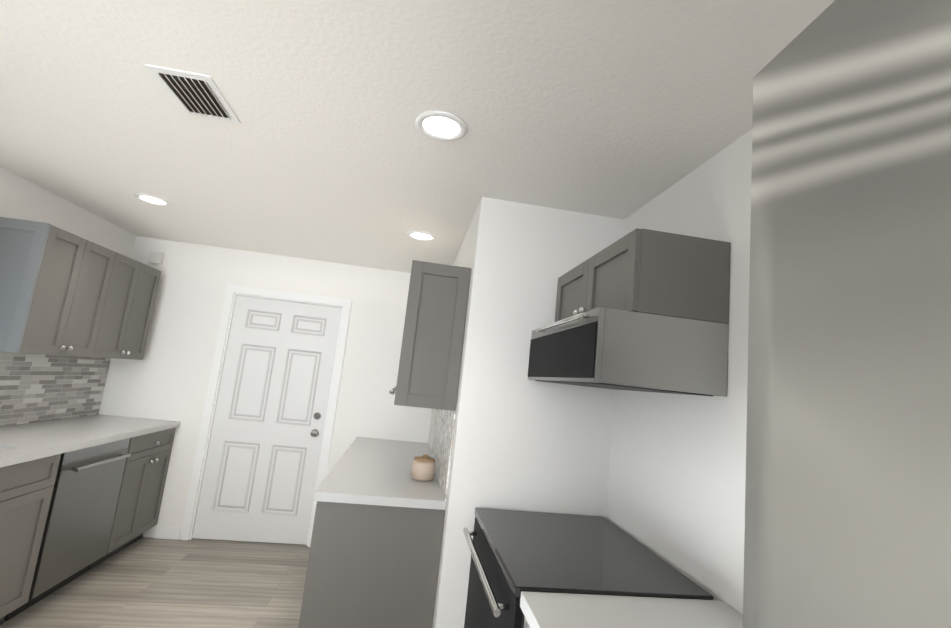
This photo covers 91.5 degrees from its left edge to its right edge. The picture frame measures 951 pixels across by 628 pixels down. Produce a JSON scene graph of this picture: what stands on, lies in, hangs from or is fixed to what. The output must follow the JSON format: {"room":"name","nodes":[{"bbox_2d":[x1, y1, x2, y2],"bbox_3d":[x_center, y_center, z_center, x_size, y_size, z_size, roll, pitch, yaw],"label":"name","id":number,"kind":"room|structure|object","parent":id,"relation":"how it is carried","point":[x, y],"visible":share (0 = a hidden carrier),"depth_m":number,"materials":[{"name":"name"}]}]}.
{"room":"kitchen","nodes":[
{"label":"kitchen","id":0,"kind":"room"},
{"bbox_2d":[0,166,135,257],"bbox_3d":[-2.872,0.323,2.326,0.120,2.420,2.980,7,-8,-8],"label":"wall","id":1,"kind":"structure","parent":0,"point":[21,198],"depth_m":3.07,"materials":[{"name":"white paint"}]},
{"bbox_2d":[0,352,110,426],"bbox_3d":[-2.813,0.387,2.326,0.008,0.474,2.975,7,-8,-8],"label":"backsplash","id":2,"kind":"structure","parent":1,"relation":"attached to","point":[37,388],"depth_m":3.19,"materials":[{"name":"tile"}]},
{"bbox_2d":[0,217,160,359],"bbox_3d":[-2.687,-0.089,3.163,0.356,0.740,1.238,7,-8,-8],"label":"upper cabinet","id":3,"kind":"object","parent":1,"relation":"attached to","point":[63,292],"visible":1,"depth_m":2.85,"materials":[{"name":"grey wood"}]},
{"bbox_2d":[0,537,309,627],"bbox_3d":[-2.903,1.160,-0.531,7.875,0.060,8.600,7,-8,-8],"label":"floor","id":4,"kind":"structure","parent":0,"point":[145,582],"depth_m":2.94,"materials":[{"name":"wood"}]},
{"bbox_2d":[0,487,53,624],"bbox_3d":[-2.562,1.198,1.973,0.606,0.661,0.940,7,-8,-8],"label":"base cabinet","id":5,"kind":"object","parent":4,"relation":"on","point":[26,489],"depth_m":2.35,"materials":[{"name":"grey wood"}]},
{"bbox_2d":[5,438,130,620],"bbox_3d":[-2.618,1.202,2.779,0.616,0.873,0.630,7,-8,-8],"label":"dishwasher","id":6,"kind":"object","parent":4,"relation":"on","point":[80,518],"visible":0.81,"depth_m":2.75,"materials":[{"name":"grey metal"}]},
{"bbox_2d":[16,427,175,569],"bbox_3d":[-2.764,1.278,3.408,0.606,0.876,0.637,7,-8,-8],"label":"base cabinet","id":7,"kind":"object","parent":4,"relation":"on","point":[139,502],"depth_m":3.35,"materials":[{"name":"grey wood"}]},
{"bbox_2d":[0,414,180,467],"bbox_3d":[-2.415,0.578,1.554,0.660,0.040,4.557,7,-8,-8],"label":"countertop","id":8,"kind":"structure","parent":7,"relation":"on","point":[22,443],"depth_m":2.80,"materials":[{"name":"white stone"}]},
{"bbox_2d":[298,501,444,627],"bbox_3d":[-0.537,1.375,2.462,0.598,0.876,0.696,7,-8,-8],"label":"base cabinet","id":9,"kind":"object","parent":4,"relation":"on","point":[372,566],"visible":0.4,"depth_m":2.13,"materials":[{"name":"grey wood"}]},
{"bbox_2d":[313,437,445,509],"bbox_3d":[-0.585,1.001,3.117,0.614,0.040,1.922,7,-8,-8],"label":"countertop","id":10,"kind":"structure","parent":9,"relation":"on","point":[370,471],"depth_m":2.52,"materials":[{"name":"white stone"}]},
{"bbox_2d":[412,454,435,480],"bbox_3d":[-0.295,0.873,2.651,0.134,0.136,0.134,7,-8,-8],"label":"canister","id":11,"kind":"object","parent":10,"relation":"on","point":[423,467],"visible":1,"depth_m":2.60,"materials":[{"name":"beige ceramic"}]},
{"bbox_2d":[524,617,529,627],"bbox_3d":[0.456,1.234,0.786,0.656,0.875,1.043,7,-8,-8],"label":"base cabinet","id":12,"kind":"object","parent":4,"relation":"on","point":[526,624],"visible":0.04,"depth_m":1.29,"materials":[{"name":"grey"}]},
{"bbox_2d":[520,591,742,627],"bbox_3d":[0.516,0.786,0.854,0.632,0.040,1.043,7,-8,-8],"label":"countertop","id":13,"kind":"structure","parent":12,"relation":"on","point":[551,610],"depth_m":1.27,"materials":[{"name":"white stone"}]},
{"bbox_2d":[463,508,712,627],"bbox_3d":[0.288,1.325,1.698,0.670,0.925,0.811,7,-8,-8],"label":"stove","id":14,"kind":"object","parent":4,"relation":"on","point":[514,553],"visible":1,"depth_m":1.62,"materials":[{"name":"black"}]},
{"bbox_2d":[743,0,950,627],"bbox_3d":[0.545,0.652,-0.139,0.836,1.772,0.922,7,-8,-8],"label":"refrigerator","id":15,"kind":"object","parent":4,"relation":"on","point":[848,487],"visible":1,"depth_m":0.27,"materials":[{"name":"grey metal"}]},
{"bbox_2d":[99,236,431,537],"bbox_3d":[-1.720,0.695,4.031,2.927,2.420,0.120,7,-8,-8],"label":"wall","id":16,"kind":"structure","parent":0,"point":[167,377],"depth_m":4.01,"materials":[{"name":"white paint"}]},
{"bbox_2d":[148,251,163,264],"bbox_3d":[-2.725,-0.479,3.954,0.100,0.100,0.033,7,-8,-8],"label":"box","id":17,"kind":"object","parent":16,"relation":"attached to","point":[156,257],"visible":1,"depth_m":3.94,"materials":[{"name":"white paint"}]},
{"bbox_2d":[155,526,181,539],"bbox_3d":[-1.835,1.833,3.797,1.460,0.090,0.012,7,-8,-8],"label":"baseboard","id":18,"kind":"structure","parent":16,"relation":"attached to","point":[163,532],"depth_m":3.71,"materials":[{"name":"white"}]},
{"bbox_2d":[180,284,351,546],"bbox_3d":[-1.749,0.850,3.997,1.060,2.100,0.138,7,-8,-8],"label":"door frame","id":19,"kind":"structure","parent":16,"relation":"attached to","point":[192,502],"depth_m":3.96,"materials":[{"name":"white wood"}]},
{"bbox_2d":[192,295,341,544],"bbox_3d":[-1.744,0.878,3.935,0.900,2.012,0.118,7,-8,-8],"label":"door","id":20,"kind":"structure","parent":16,"relation":"in","point":[261,466],"depth_m":3.95,"materials":[{"name":"white wood"}]},
{"bbox_2d":[0,0,834,272],"bbox_3d":[-0.586,-1.042,0.105,3.695,0.100,8.600,7,-8,-8],"label":"ceiling","id":21,"kind":"structure","parent":0,"point":[326,149],"depth_m":1.66,"materials":[{"name":"white paint"}]},
{"bbox_2d":[134,193,170,205],"bbox_3d":[-2.050,-0.724,2.943,0.196,0.010,0.196,7,-8,-8],"label":"recessed light","id":22,"kind":"object","parent":21,"relation":"in","point":[151,199],"visible":1,"depth_m":2.93,"materials":[{"name":"white plastic"}]},
{"bbox_2d":[145,64,240,122],"bbox_3d":[-1.024,-0.795,1.702,0.205,0.014,0.295,7,-8,-8],"label":"ceiling vent","id":23,"kind":"object","parent":21,"relation":"in","point":[195,94],"visible":1,"depth_m":1.68,"materials":[{"name":"white metal"}]},
{"bbox_2d":[407,231,435,240],"bbox_3d":[-0.364,-0.521,3.104,0.196,0.010,0.196,7,-8,-8],"label":"recessed light","id":24,"kind":"object","parent":21,"relation":"in","point":[421,235],"visible":1,"depth_m":3.10,"materials":[{"name":"white plastic"}]},
{"bbox_2d":[415,110,467,140],"bbox_3d":[-0.127,-0.698,1.730,0.196,0.010,0.196,7,-8,-8],"label":"recessed light","id":25,"kind":"object","parent":21,"relation":"in","point":[442,125],"visible":1,"depth_m":1.72,"materials":[{"name":"white plastic"}]},
{"bbox_2d":[428,197,504,627],"bbox_3d":[-0.183,0.732,3.171,0.120,2.420,2.010,7,-8,-8],"label":"wall","id":26,"kind":"structure","parent":0,"point":[478,254],"depth_m":2.21,"materials":[{"name":"white paint"}]},
{"bbox_2d":[389,260,470,410],"bbox_3d":[-0.320,0.179,2.933,0.344,0.730,1.238,7,-8,-8],"label":"upper cabinet","id":27,"kind":"object","parent":26,"relation":"attached to","point":[432,346],"visible":1,"depth_m":2.33,"materials":[{"name":"grey wood"}]},
{"bbox_2d":[431,409,455,500],"bbox_3d":[-0.213,0.767,2.864,0.009,0.424,1.255,7,-8,-8],"label":"backsplash","id":28,"kind":"structure","parent":26,"relation":"attached to","point":[442,441],"depth_m":2.57,"materials":[{"name":"tile"}]},
{"bbox_2d":[462,201,623,627],"bbox_3d":[0.393,0.665,2.303,0.768,2.420,0.120,7,-8,-8],"label":"wall","id":29,"kind":"structure","parent":0,"point":[545,446],"depth_m":2.27,"materials":[{"name":"white paint"}]},
{"bbox_2d":[606,129,751,614],"bbox_3d":[1.197,0.282,-0.886,0.120,2.420,6.470,7,-8,-8],"label":"wall","id":30,"kind":"structure","parent":0,"point":[676,484],"depth_m":1.65,"materials":[{"name":"white paint"}]},
{"bbox_2d":[555,228,730,323],"bbox_3d":[0.608,-0.077,1.930,0.382,0.281,0.811,7,-8,-8],"label":"upper cabinet","id":31,"kind":"object","parent":30,"relation":"attached to","point":[648,271],"visible":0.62,"depth_m":1.55,"materials":[{"name":"grey wood"}]},
{"bbox_2d":[528,307,728,395],"bbox_3d":[0.527,0.174,1.885,0.490,0.242,0.811,7,-8,-8],"label":"over-the-range microwave","id":32,"kind":"object","parent":31,"relation":"attached to","point":[607,348],"visible":1,"depth_m":1.50,"materials":[{"name":"silver metal"}]}
]}

